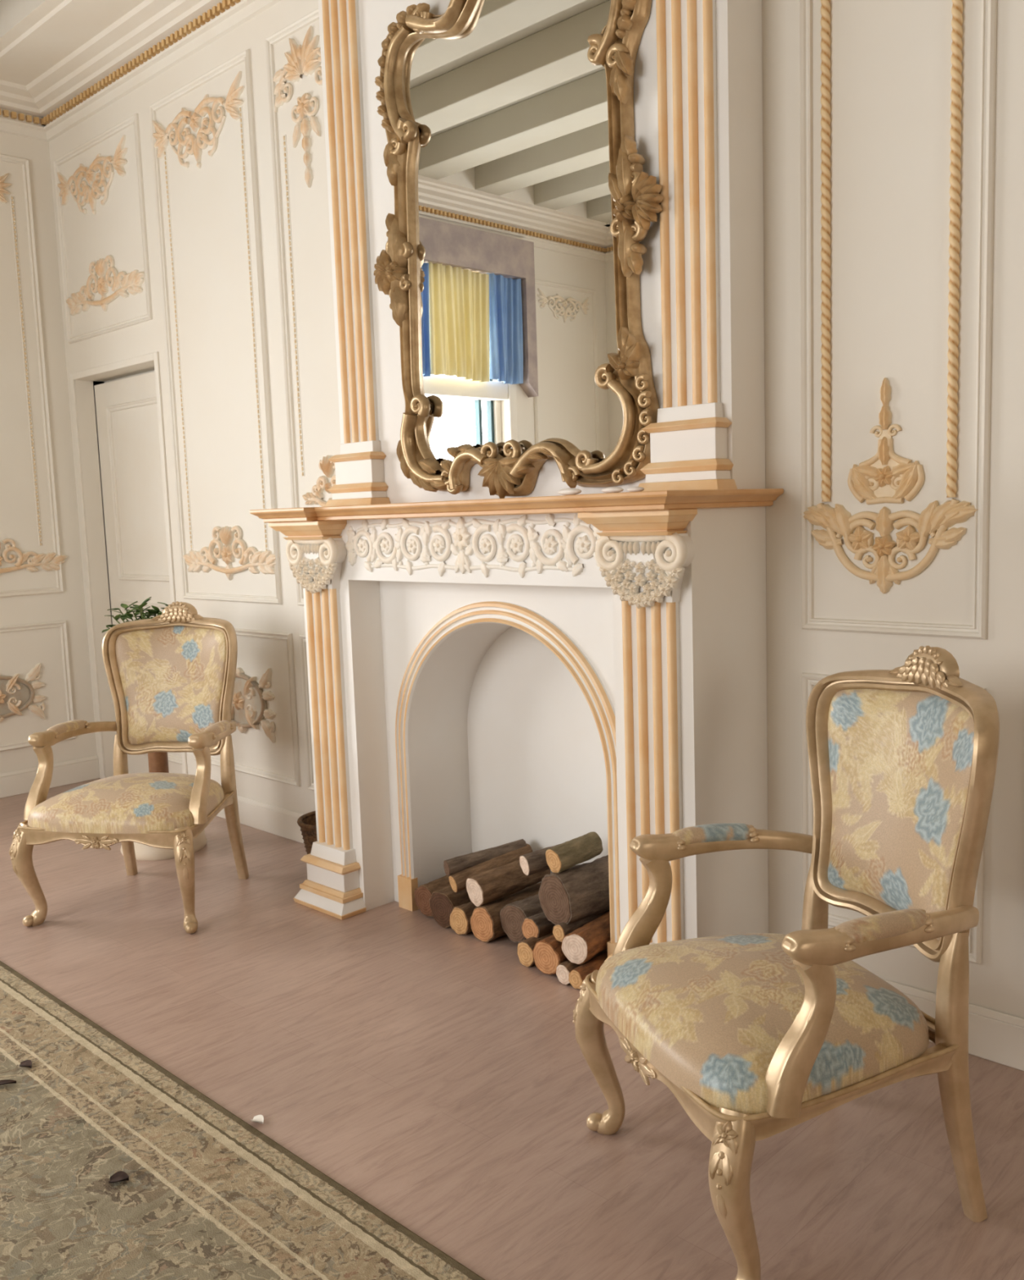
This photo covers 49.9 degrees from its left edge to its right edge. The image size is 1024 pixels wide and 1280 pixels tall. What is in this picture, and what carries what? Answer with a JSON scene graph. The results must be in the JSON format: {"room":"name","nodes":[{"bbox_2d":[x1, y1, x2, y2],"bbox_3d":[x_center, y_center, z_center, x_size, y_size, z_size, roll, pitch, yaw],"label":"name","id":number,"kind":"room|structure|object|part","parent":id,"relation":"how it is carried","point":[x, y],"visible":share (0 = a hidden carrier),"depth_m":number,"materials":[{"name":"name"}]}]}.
{"room":"historic interior","nodes":[
{"label":"historic interior","id":0,"kind":"room"},
{"bbox_2d":[0,131,97,773],"bbox_3d":[-3.663,-0.720,3.589,0.200,3.250,4.450,4,9,44],"label":"wall","id":1,"kind":"structure","parent":0,"point":[20,651],"depth_m":4.98,"materials":[{"name":"beige paint"}]},
{"bbox_2d":[0,173,12,203],"bbox_3d":[-2.392,-1.904,4.652,0.039,0.239,0.556,4,9,44],"label":"wall ornament","id":2,"kind":"object","parent":1,"relation":"attached to","point":[3,185],"visible":1,"depth_m":4.81,"materials":[{"name":"paint"}]},
{"bbox_2d":[0,662,45,722],"bbox_3d":[-2.300,0.259,4.912,0.048,0.264,0.438,4,9,44],"label":"wall ornament","id":3,"kind":"object","parent":1,"relation":"attached to","point":[14,695],"visible":1,"depth_m":4.99,"materials":[{"name":"paint"}]},
{"bbox_2d":[0,77,48,142],"bbox_3d":[-3.485,-2.170,3.338,0.240,0.325,4.250,4,9,44],"label":"trim","id":4,"kind":"structure","parent":1,"relation":"attached to","point":[20,115],"depth_m":4.81,"materials":[{"name":"beige paint"}]},
{"bbox_2d":[0,153,63,597],"bbox_3d":[-2.482,-1.122,4.624,0.020,1.930,1.050,4,9,44],"label":"trim","id":5,"kind":"structure","parent":1,"relation":"attached to","point":[24,162],"depth_m":4.96,"materials":[{"name":"beige paint"}]},
{"bbox_2d":[0,537,66,573],"bbox_3d":[-2.295,-0.361,4.872,0.038,0.173,0.660,4,9,44],"label":"wall ornament","id":6,"kind":"object","parent":1,"relation":"attached to","point":[47,562],"visible":1,"depth_m":4.98,"materials":[{"name":"paint"}]},
{"bbox_2d":[0,620,75,751],"bbox_3d":[-2.433,0.243,4.780,0.015,0.560,1.050,4,9,44],"label":"trim","id":7,"kind":"structure","parent":1,"relation":"attached to","point":[62,624],"depth_m":5.11,"materials":[{"name":"beige paint"}]},
{"bbox_2d":[0,755,99,798],"bbox_3d":[-3.464,0.833,3.767,0.012,0.112,4.250,4,9,44],"label":"baseboard","id":8,"kind":"structure","parent":1,"relation":"attached to","point":[17,782],"depth_m":5.13,"materials":[{"name":"beige paint"}]},
{"bbox_2d":[0,777,1023,1279],"bbox_3d":[-0.397,1.181,0.881,9.060,0.120,4.950,4,9,44],"label":"floor","id":9,"kind":"structure","parent":0,"point":[442,1079],"depth_m":2.27,"materials":[{"name":"brown wood"}]},
{"bbox_2d":[8,601,248,933],"bbox_3d":[-1.170,0.370,3.506,0.595,0.943,0.636,-1,7,11],"label":"armchair","id":10,"kind":"object","parent":9,"relation":"on","point":[171,674],"visible":1,"depth_m":3.62,"materials":[{"name":"beige fabric"}]},
{"bbox_3d":[-1.463,0.711,3.331,0.057,0.325,0.093,4,9,40],"label":"leg","id":11,"kind":"part","parent":10,"relation":"part of","materials":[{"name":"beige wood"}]},
{"bbox_3d":[-1.418,0.402,3.547,0.064,0.268,0.436,0,7,19],"label":"arm","id":12,"kind":"part","parent":10,"relation":"part of","materials":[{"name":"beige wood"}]},
{"bbox_3d":[-1.321,0.567,3.754,0.048,0.505,0.083,-1,7,11],"label":"leg","id":13,"kind":"part","parent":10,"relation":"part of","materials":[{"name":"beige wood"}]},
{"bbox_2d":[27,772,224,833],"bbox_3d":[-1.180,0.483,3.447,0.553,0.108,0.483,-1,7,11],"label":"seat cushion","id":14,"kind":"object","parent":10,"relation":"on","point":[122,802],"depth_m":3.27,"materials":[{"name":"beige fabric"}]},
{"bbox_3d":[-1.175,0.561,3.470,0.560,0.058,0.505,-1,7,11],"label":"seat rail","id":15,"kind":"part","parent":10,"relation":"part of","materials":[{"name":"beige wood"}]},
{"bbox_3d":[-1.131,0.152,3.715,0.474,0.458,0.160,-1,7,11],"label":"frame","id":16,"kind":"part","parent":10,"relation":"part of","materials":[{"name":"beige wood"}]},
{"bbox_2d":[115,626,226,745],"bbox_3d":[-1.133,0.153,3.705,0.406,0.390,0.106,-1,7,11],"label":"cushion","id":17,"kind":"object","parent":10,"relation":"on","point":[171,681],"depth_m":3.70,"materials":[{"name":"beige fabric"}]},
{"bbox_3d":[-0.958,0.706,3.231,0.057,0.325,0.093,-4,7,-17],"label":"leg","id":18,"kind":"part","parent":10,"relation":"part of","materials":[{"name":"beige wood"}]},
{"bbox_3d":[-0.924,0.397,3.449,0.064,0.268,0.436,-2,7,3],"label":"arm","id":19,"kind":"part","parent":10,"relation":"part of","materials":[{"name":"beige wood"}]},
{"bbox_3d":[-0.931,0.563,3.677,0.048,0.505,0.083,-1,7,11],"label":"leg","id":20,"kind":"part","parent":10,"relation":"part of","materials":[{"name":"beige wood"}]},
{"bbox_2d":[120,751,207,860],"bbox_3d":[-1.307,0.522,4.077,0.310,0.513,0.310,4,9,44],"label":"plant stand","id":21,"kind":"object","parent":9,"relation":"on","point":[157,762],"visible":0.14,"depth_m":4.03,"materials":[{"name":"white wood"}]},
{"bbox_2d":[102,596,168,632],"bbox_3d":[-1.329,0.056,4.016,0.290,0.426,0.394,-6,8,-32],"label":"potted plant","id":22,"kind":"object","parent":21,"relation":"on","point":[155,611],"visible":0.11,"depth_m":3.99,"materials":[{"name":"green plant"}]},
{"bbox_2d":[0,960,484,1279],"bbox_3d":[-1.846,1.047,1.886,4.250,0.010,2.288,4,9,44],"label":"rug","id":23,"kind":"object","parent":9,"relation":"on","point":[206,1195],"visible":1,"depth_m":1.98,"materials":[{"name":"beige carpet"}]},
{"bbox_2d":[0,1079,16,1085],"bbox_3d":[-1.098,0.955,2.363,0.060,0.010,0.020,-4,7,-18],"label":"dry leaf","id":24,"kind":"object","parent":23,"relation":"on","point":[4,1082],"visible":1,"depth_m":2.37,"materials":[{"name":"brown plant"}]},
{"bbox_2d":[17,1059,31,1067],"bbox_3d":[-1.082,0.945,2.443,0.035,0.011,0.028,1,7,21],"label":"dry leaf","id":25,"kind":"object","parent":23,"relation":"on","point":[28,1063],"visible":1,"depth_m":2.44,"materials":[{"name":"brown plant"}]},
{"bbox_2d":[108,1170,128,1182],"bbox_3d":[-0.718,0.983,2.004,0.031,0.012,0.031,3,8,37],"label":"dry leaf","id":26,"kind":"object","parent":23,"relation":"on","point":[120,1175],"visible":1,"depth_m":2.01,"materials":[{"name":"brown plant"}]},
{"bbox_2d":[250,1115,263,1124],"bbox_3d":[-0.510,0.964,2.207,0.030,0.010,0.024,2,8,33],"label":"paper scrap","id":27,"kind":"object","parent":9,"relation":"on","point":[258,1118],"visible":1,"depth_m":2.21,"materials":[{"name":"beige paper"}]},
{"bbox_2d":[297,810,316,854],"bbox_3d":[-0.607,0.697,3.748,0.238,0.194,0.238,4,9,44],"label":"wicker basket","id":28,"kind":"object","parent":9,"relation":"on","point":[307,822],"visible":0.17,"depth_m":3.68,"materials":[{"name":"brown wicker"}]},
{"bbox_2d":[413,875,450,916],"bbox_3d":[-0.176,0.769,3.389,0.097,0.097,0.254,4,9,44],"label":"log","id":29,"kind":"object","parent":9,"relation":"on","point":[423,893],"visible":0.38,"depth_m":3.31,"materials":[{"name":"brown wood"}]},
{"bbox_2d":[428,885,471,928],"bbox_3d":[-0.120,0.775,3.307,0.106,0.110,0.264,4,9,41],"label":"log","id":30,"kind":"object","parent":9,"relation":"on","point":[442,901],"visible":0.46,"depth_m":3.21,"materials":[{"name":"brown wood"}]},
{"bbox_2d":[449,891,518,934],"bbox_3d":[-0.072,0.793,3.239,0.080,0.085,0.244,4,9,43],"label":"log","id":31,"kind":"object","parent":9,"relation":"on","point":[460,916],"visible":0.4,"depth_m":3.15,"materials":[{"name":"brown wood"}]},
{"bbox_2d":[470,882,541,942],"bbox_3d":[0.005,0.787,3.186,0.100,0.106,0.264,4,9,44],"label":"log","id":32,"kind":"object","parent":9,"relation":"on","point":[485,920],"visible":0.63,"depth_m":3.10,"materials":[{"name":"brown wood"}]},
{"bbox_2d":[466,859,550,906],"bbox_3d":[-0.009,0.692,3.178,0.257,0.102,0.085,-7,9,-39],"label":"log","id":33,"kind":"object","parent":32,"relation":"on","point":[482,888],"visible":0.85,"depth_m":3.12,"materials":[{"name":"brown wood"}]},
{"bbox_2d":[448,843,533,893],"bbox_3d":[-0.059,0.669,3.228,0.266,0.100,0.050,-6,8,-29],"label":"log","id":34,"kind":"object","parent":33,"relation":"on","point":[457,881],"visible":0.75,"depth_m":3.20,"materials":[{"name":"brown wood"}]},
{"bbox_2d":[443,839,526,876],"bbox_3d":[-0.077,0.642,3.241,0.256,0.074,0.049,-5,7,-25],"label":"log","id":35,"kind":"object","parent":34,"relation":"on","point":[453,865],"visible":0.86,"depth_m":3.21,"materials":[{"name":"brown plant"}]},
{"bbox_2d":[249,0,783,961],"bbox_3d":[-0.075,-0.763,2.907,1.542,3.250,0.503,4,9,44],"label":"fireplace","id":36,"kind":"object","parent":9,"relation":"on","point":[544,668],"visible":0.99,"depth_m":2.77,"materials":[{"name":"white paint"}]},
{"bbox_3d":[-0.611,-0.327,3.284,0.252,0.054,0.104,4,9,44],"label":"capital moulding","id":37,"kind":"part","parent":36,"relation":"part of","materials":[{"name":"gold paint"}]},
{"bbox_3d":[-0.017,0.341,3.060,1.002,1.018,0.030,4,9,44],"label":"arch panel","id":38,"kind":"part","parent":36,"relation":"part of","materials":[{"name":"white paint"}]},
{"bbox_3d":[-0.036,0.373,3.044,0.896,0.961,0.026,4,9,44],"label":"arch moulding","id":39,"kind":"part","parent":36,"relation":"part of","materials":[{"name":"white paint"}]},
{"bbox_2d":[249,488,783,522],"bbox_3d":[-0.078,-0.352,2.938,1.542,0.040,0.456,4,9,44],"label":"mantel shelf","id":40,"kind":"object","parent":36,"relation":"attached to","point":[650,503],"depth_m":2.61,"materials":[{"name":"gold wood"}]},
{"bbox_2d":[373,0,663,498],"bbox_3d":[-0.032,-1.123,2.839,1.025,1.503,0.086,4,9,44],"label":"wall mirror","id":41,"kind":"object","parent":36,"relation":"on","point":[509,266],"visible":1,"depth_m":2.84,"materials":[{"name":"clear glass"}]},
{"bbox_2d":[557,488,581,495],"bbox_3d":[0.131,-0.336,2.489,0.068,0.016,0.027,4,9,44],"label":"stone","id":42,"kind":"object","parent":36,"relation":"on","point":[567,491],"visible":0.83,"depth_m":2.48,"materials":[{"name":"white stone"}]},
{"bbox_2d":[601,486,623,493],"bbox_3d":[0.220,-0.329,2.410,0.060,0.014,0.025,4,9,44],"label":"stone","id":43,"kind":"object","parent":36,"relation":"on","point":[613,489],"visible":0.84,"depth_m":2.40,"materials":[{"name":"white stone"}]},
{"bbox_2d":[626,486,644,492],"bbox_3d":[0.267,-0.325,2.372,0.044,0.012,0.023,4,9,44],"label":"stone","id":44,"kind":"object","parent":36,"relation":"on","point":[633,489],"visible":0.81,"depth_m":2.36,"materials":[{"name":"white stone"}]},
{"bbox_3d":[0.275,-0.258,2.426,0.252,0.054,0.104,4,9,44],"label":"capital moulding","id":45,"kind":"part","parent":36,"relation":"part of","materials":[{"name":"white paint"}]},
{"bbox_2d":[499,894,542,942],"bbox_3d":[0.097,0.769,3.114,0.254,0.110,0.119,-8,9,-42],"label":"log","id":46,"kind":"object","parent":9,"relation":"on","point":[513,915],"visible":0.43,"depth_m":3.03,"materials":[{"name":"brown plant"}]},
{"bbox_2d":[516,931,553,967],"bbox_3d":[0.119,0.823,3.002,0.065,0.071,0.244,4,9,44],"label":"log","id":47,"kind":"object","parent":9,"relation":"on","point":[525,948],"visible":0.36,"depth_m":2.92,"materials":[{"name":"brown wood"}]},
{"bbox_2d":[521,911,555,938],"bbox_3d":[0.125,0.769,3.037,0.068,0.065,0.224,4,9,44],"label":"log","id":48,"kind":"object","parent":47,"relation":"on","point":[536,926],"visible":0.41,"depth_m":2.96,"materials":[{"name":"brown wood"}]},
{"bbox_2d":[532,934,568,974],"bbox_3d":[0.184,0.809,2.950,0.099,0.091,0.284,4,9,44],"label":"log","id":49,"kind":"object","parent":9,"relation":"on","point":[547,953],"visible":0.38,"depth_m":2.85,"materials":[{"name":"orange wood"}]},
{"bbox_2d":[552,910,609,942],"bbox_3d":[0.207,0.746,2.937,0.043,0.047,0.254,4,9,44],"label":"log","id":50,"kind":"object","parent":49,"relation":"on","point":[561,930],"visible":0.37,"depth_m":2.85,"materials":[{"name":"brown wood"}]},
{"bbox_2d":[537,854,609,924],"bbox_3d":[0.207,0.668,2.956,0.257,0.145,0.136,-7,8,-38],"label":"log","id":51,"kind":"object","parent":50,"relation":"on","point":[578,892],"visible":0.73,"depth_m":2.88,"materials":[{"name":"brown wood"}]},
{"bbox_2d":[519,844,559,875],"bbox_3d":[0.123,0.591,3.005,0.206,0.073,0.060,-5,7,-25],"label":"log","id":52,"kind":"object","parent":51,"relation":"on","point":[535,862],"visible":0.51,"depth_m":2.96,"materials":[{"name":"brown wood"}]},
{"bbox_2d":[545,831,602,873],"bbox_3d":[0.166,0.564,2.917,0.158,0.082,0.064,-7,9,-40],"label":"log","id":53,"kind":"object","parent":51,"relation":"on","point":[560,858],"visible":1,"depth_m":2.89,"materials":[{"name":"brown wood"}]},
{"bbox_2d":[555,947,607,985],"bbox_3d":[0.217,0.839,2.887,0.053,0.054,0.254,4,9,44],"label":"log","id":54,"kind":"object","parent":9,"relation":"on","point":[562,971],"visible":0.3,"depth_m":2.80,"materials":[{"name":"brown wood"}]},
{"bbox_2d":[560,911,610,964],"bbox_3d":[0.244,0.770,2.899,0.090,0.087,0.274,3,9,39],"label":"log","id":55,"kind":"object","parent":54,"relation":"on","point":[584,943],"visible":0.53,"depth_m":2.80,"materials":[{"name":"brown wood"}]},
{"bbox_2d":[568,951,607,989],"bbox_3d":[0.242,0.842,2.863,0.048,0.052,0.254,4,9,42],"label":"log","id":56,"kind":"object","parent":9,"relation":"on","point":[576,975],"visible":0.44,"depth_m":2.78,"materials":[{"name":"brown wood"}]},
{"bbox_2d":[572,645,999,1279],"bbox_3d":[0.494,0.497,1.922,0.636,0.943,0.595,-4,7,-18],"label":"armchair","id":57,"kind":"object","parent":9,"relation":"on","point":[756,1037],"visible":1,"depth_m":1.82,"materials":[{"name":"beige wood"}]},
{"bbox_3d":[0.169,0.797,2.117,0.093,0.325,0.057,-1,7,10],"label":"leg","id":58,"kind":"part","parent":57,"relation":"part of","materials":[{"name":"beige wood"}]},
{"bbox_3d":[0.403,0.501,2.159,0.436,0.268,0.064,-3,7,-10],"label":"arm","id":59,"kind":"part","parent":57,"relation":"part of","materials":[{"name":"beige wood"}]},
{"bbox_3d":[0.333,0.847,1.631,0.057,0.325,0.093,4,9,42],"label":"leg","id":60,"kind":"part","parent":57,"relation":"part of","materials":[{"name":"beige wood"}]},
{"bbox_2d":[595,933,928,1114],"bbox_3d":[0.428,0.607,1.911,0.483,0.108,0.553,-4,7,-18],"label":"seat cushion","id":61,"kind":"object","parent":57,"relation":"on","point":[714,1016],"depth_m":1.76,"materials":[{"name":"beige fabric"}]},
{"bbox_3d":[0.444,0.685,1.925,0.505,0.058,0.560,-4,7,-18],"label":"seat rail","id":62,"kind":"part","parent":57,"relation":"part of","materials":[{"name":"beige wood"}]},
{"bbox_3d":[0.617,0.682,2.193,0.083,0.505,0.048,-4,7,-18],"label":"leg","id":63,"kind":"part","parent":57,"relation":"part of","materials":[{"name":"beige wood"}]},
{"bbox_3d":[0.564,0.551,1.684,0.436,0.268,0.064,-5,7,-26],"label":"arm","id":64,"kind":"part","parent":57,"relation":"part of","materials":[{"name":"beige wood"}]},
{"bbox_2d":[827,688,973,940],"bbox_3d":[0.703,0.292,1.970,0.106,0.390,0.406,-4,7,-18],"label":"cushion","id":65,"kind":"object","parent":57,"relation":"on","point":[900,761],"depth_m":1.97,"materials":[{"name":"beige fabric"}]},
{"bbox_3d":[0.712,0.292,1.974,0.160,0.458,0.474,-4,7,-18],"label":"frame","id":66,"kind":"part","parent":57,"relation":"part of","materials":[{"name":"beige wood"}]},
{"bbox_3d":[0.744,0.721,1.819,0.083,0.505,0.048,-4,7,-18],"label":"leg","id":67,"kind":"part","parent":57,"relation":"part of","materials":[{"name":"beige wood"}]},
{"bbox_2d":[48,0,1023,1018],"bbox_3d":[1.061,-0.723,2.230,8.860,3.250,0.200,4,9,44],"label":"wall","id":68,"kind":"structure","parent":0,"point":[891,64],"depth_m":2.51,"materials":[{"name":"beige paint"}]},
{"bbox_2d":[57,134,128,214],"bbox_3d":[-1.797,-1.948,4.702,0.655,0.247,0.039,4,9,44],"label":"wall ornament","id":69,"kind":"object","parent":68,"relation":"attached to","point":[97,180],"visible":1,"depth_m":4.68,"materials":[{"name":"paint"}]},
{"bbox_2d":[53,113,152,343],"bbox_3d":[-1.757,-1.724,4.693,0.765,0.800,0.015,4,9,44],"label":"trim","id":70,"kind":"structure","parent":68,"relation":"attached to","point":[134,119],"depth_m":4.63,"materials":[{"name":"beige paint"}]},
{"bbox_2d":[66,254,144,315],"bbox_3d":[-1.760,-1.526,4.724,0.724,0.222,0.038,4,9,44],"label":"wall ornament","id":71,"kind":"object","parent":68,"relation":"attached to","point":[121,282],"visible":1,"depth_m":4.70,"materials":[{"name":"paint"}]},
{"bbox_2d":[93,369,154,624],"bbox_3d":[-1.597,-0.270,4.965,0.950,1.900,0.114,4,9,44],"label":"trim","id":72,"kind":"structure","parent":68,"relation":"attached to","point":[96,382],"depth_m":5.10,"materials":[{"name":"beige paint"}]},
{"bbox_2d":[69,351,187,778],"bbox_3d":[-1.699,-0.254,4.861,0.810,1.898,0.008,4,9,44],"label":"trim","id":73,"kind":"structure","parent":68,"relation":"attached to","point":[153,357],"depth_m":4.85,"materials":[{"name":"beige paint"}]},
{"bbox_2d":[93,371,182,773],"bbox_3d":[-1.644,-0.244,4.958,0.845,1.843,0.055,4,9,44],"label":"door","id":74,"kind":"structure","parent":68,"relation":"in","point":[126,411],"depth_m":4.94,"materials":[{"name":"beige paint"}]},
{"bbox_2d":[0,0,280,142],"bbox_3d":[-1.435,-2.319,4.017,2.220,0.325,0.400,4,9,44],"label":"ceiling","id":75,"kind":"structure","parent":68,"relation":"attached to","point":[75,59],"depth_m":4.23,"materials":[{"name":"beige paint"}]},
{"bbox_2d":[151,71,244,168],"bbox_3d":[-1.177,-1.893,4.101,0.655,0.255,0.039,4,9,44],"label":"wall ornament","id":76,"kind":"object","parent":68,"relation":"attached to","point":[194,145],"visible":1,"depth_m":4.08,"materials":[{"name":"paint"}]},
{"bbox_2d":[148,48,282,604],"bbox_3d":[-1.132,-1.112,4.175,0.700,1.938,0.020,4,9,44],"label":"trim","id":77,"kind":"structure","parent":68,"relation":"attached to","point":[245,55],"depth_m":4.08,"materials":[{"name":"beige paint"}]},
{"bbox_2d":[182,525,278,580],"bbox_3d":[-1.101,-0.336,4.255,0.681,0.211,0.038,4,9,44],"label":"wall ornament","id":78,"kind":"object","parent":68,"relation":"attached to","point":[264,561],"visible":1,"depth_m":4.24,"materials":[{"name":"paint"}]},
{"bbox_2d":[193,627,300,786],"bbox_3d":[-1.070,0.240,4.313,0.750,0.574,0.015,4,9,44],"label":"trim","id":79,"kind":"structure","parent":68,"relation":"attached to","point":[295,781],"depth_m":4.08,"materials":[{"name":"beige paint"}]},
{"bbox_2d":[231,667,275,742],"bbox_3d":[-1.066,0.237,4.302,0.458,0.286,0.048,4,9,44],"label":"wall ornament","id":80,"kind":"object","parent":68,"relation":"attached to","point":[249,708],"visible":0.6,"depth_m":4.24,"materials":[{"name":"paint"}]},
{"bbox_2d":[215,795,304,844],"bbox_3d":[-0.893,0.694,4.209,1.348,0.112,0.012,4,9,44],"label":"baseboard","id":81,"kind":"structure","parent":68,"relation":"attached to","point":[273,820],"depth_m":4.24,"materials":[{"name":"beige paint"}]},
{"bbox_2d":[265,8,319,605],"bbox_3d":[-0.646,-1.074,3.704,0.435,1.938,0.020,4,9,44],"label":"trim","id":82,"kind":"structure","parent":68,"relation":"attached to","point":[310,18],"depth_m":3.81,"materials":[{"name":"beige paint"}]},
{"bbox_2d":[272,26,322,187],"bbox_3d":[-0.688,-1.753,3.638,0.349,0.491,0.032,4,9,44],"label":"wall ornament","id":83,"kind":"object","parent":68,"relation":"attached to","point":[304,59],"visible":0.85,"depth_m":3.63,"materials":[{"name":"paint"}]},
{"bbox_2d":[298,634,314,791],"bbox_3d":[-0.605,0.276,3.863,0.425,0.574,0.015,4,9,44],"label":"trim","id":84,"kind":"structure","parent":68,"relation":"attached to","point":[302,637],"depth_m":4.00,"materials":[{"name":"beige paint"}]},
{"bbox_2d":[302,455,335,506],"bbox_3d":[-0.625,-0.526,3.760,0.319,0.210,0.038,4,9,44],"label":"wall ornament","id":85,"kind":"object","parent":68,"relation":"attached to","point":[327,467],"visible":0.62,"depth_m":3.77,"materials":[{"name":"paint"}]},
{"bbox_2d":[820,0,831,502],"bbox_3d":[0.682,-1.122,2.392,0.021,1.630,0.021,-6,8,-34],"label":"trim","id":86,"kind":"structure","parent":68,"relation":"attached to","point":[825,295],"depth_m":2.42,"materials":[{"name":"gold metal"}]},
{"bbox_2d":[847,377,924,504],"bbox_3d":[0.806,-0.429,2.376,0.174,0.270,0.041,4,9,44],"label":"wall ornament","id":87,"kind":"object","parent":68,"relation":"attached to","point":[886,477],"visible":1,"depth_m":2.37,"materials":[{"name":"paint"}]},
{"bbox_2d":[800,497,977,593],"bbox_3d":[0.810,-0.202,2.398,0.403,0.203,0.040,4,9,44],"label":"wall ornament","id":88,"kind":"object","parent":68,"relation":"attached to","point":[837,522],"visible":1,"depth_m":2.39,"materials":[{"name":"paint"}]},
{"bbox_2d":[801,672,986,964],"bbox_3d":[0.840,0.386,2.462,0.422,0.598,0.015,4,9,44],"label":"trim","id":89,"kind":"structure","parent":68,"relation":"attached to","point":[809,680],"depth_m":2.57,"materials":[{"name":"beige paint"}]},
{"bbox_2d":[799,0,996,639],"bbox_3d":[0.793,-0.968,2.305,0.422,1.924,0.015,4,9,44],"label":"trim","id":90,"kind":"structure","parent":68,"relation":"attached to","point":[978,630],"depth_m":2.31,"materials":[{"name":"beige paint"}]},
{"bbox_2d":[882,978,1023,1071],"bbox_3d":[2.354,0.949,1.063,4.795,0.112,0.012,4,9,44],"label":"baseboard","id":91,"kind":"structure","parent":68,"relation":"attached to","point":[994,1036],"depth_m":2.35,"materials":[{"name":"beige paint"}]},
{"bbox_2d":[946,0,963,497],"bbox_3d":[0.887,-1.106,2.194,0.021,1.630,0.021,2,8,33],"label":"trim","id":92,"kind":"structure","parent":68,"relation":"attached to","point":[956,70],"depth_m":2.22,"materials":[{"name":"gold metal"}]}
]}

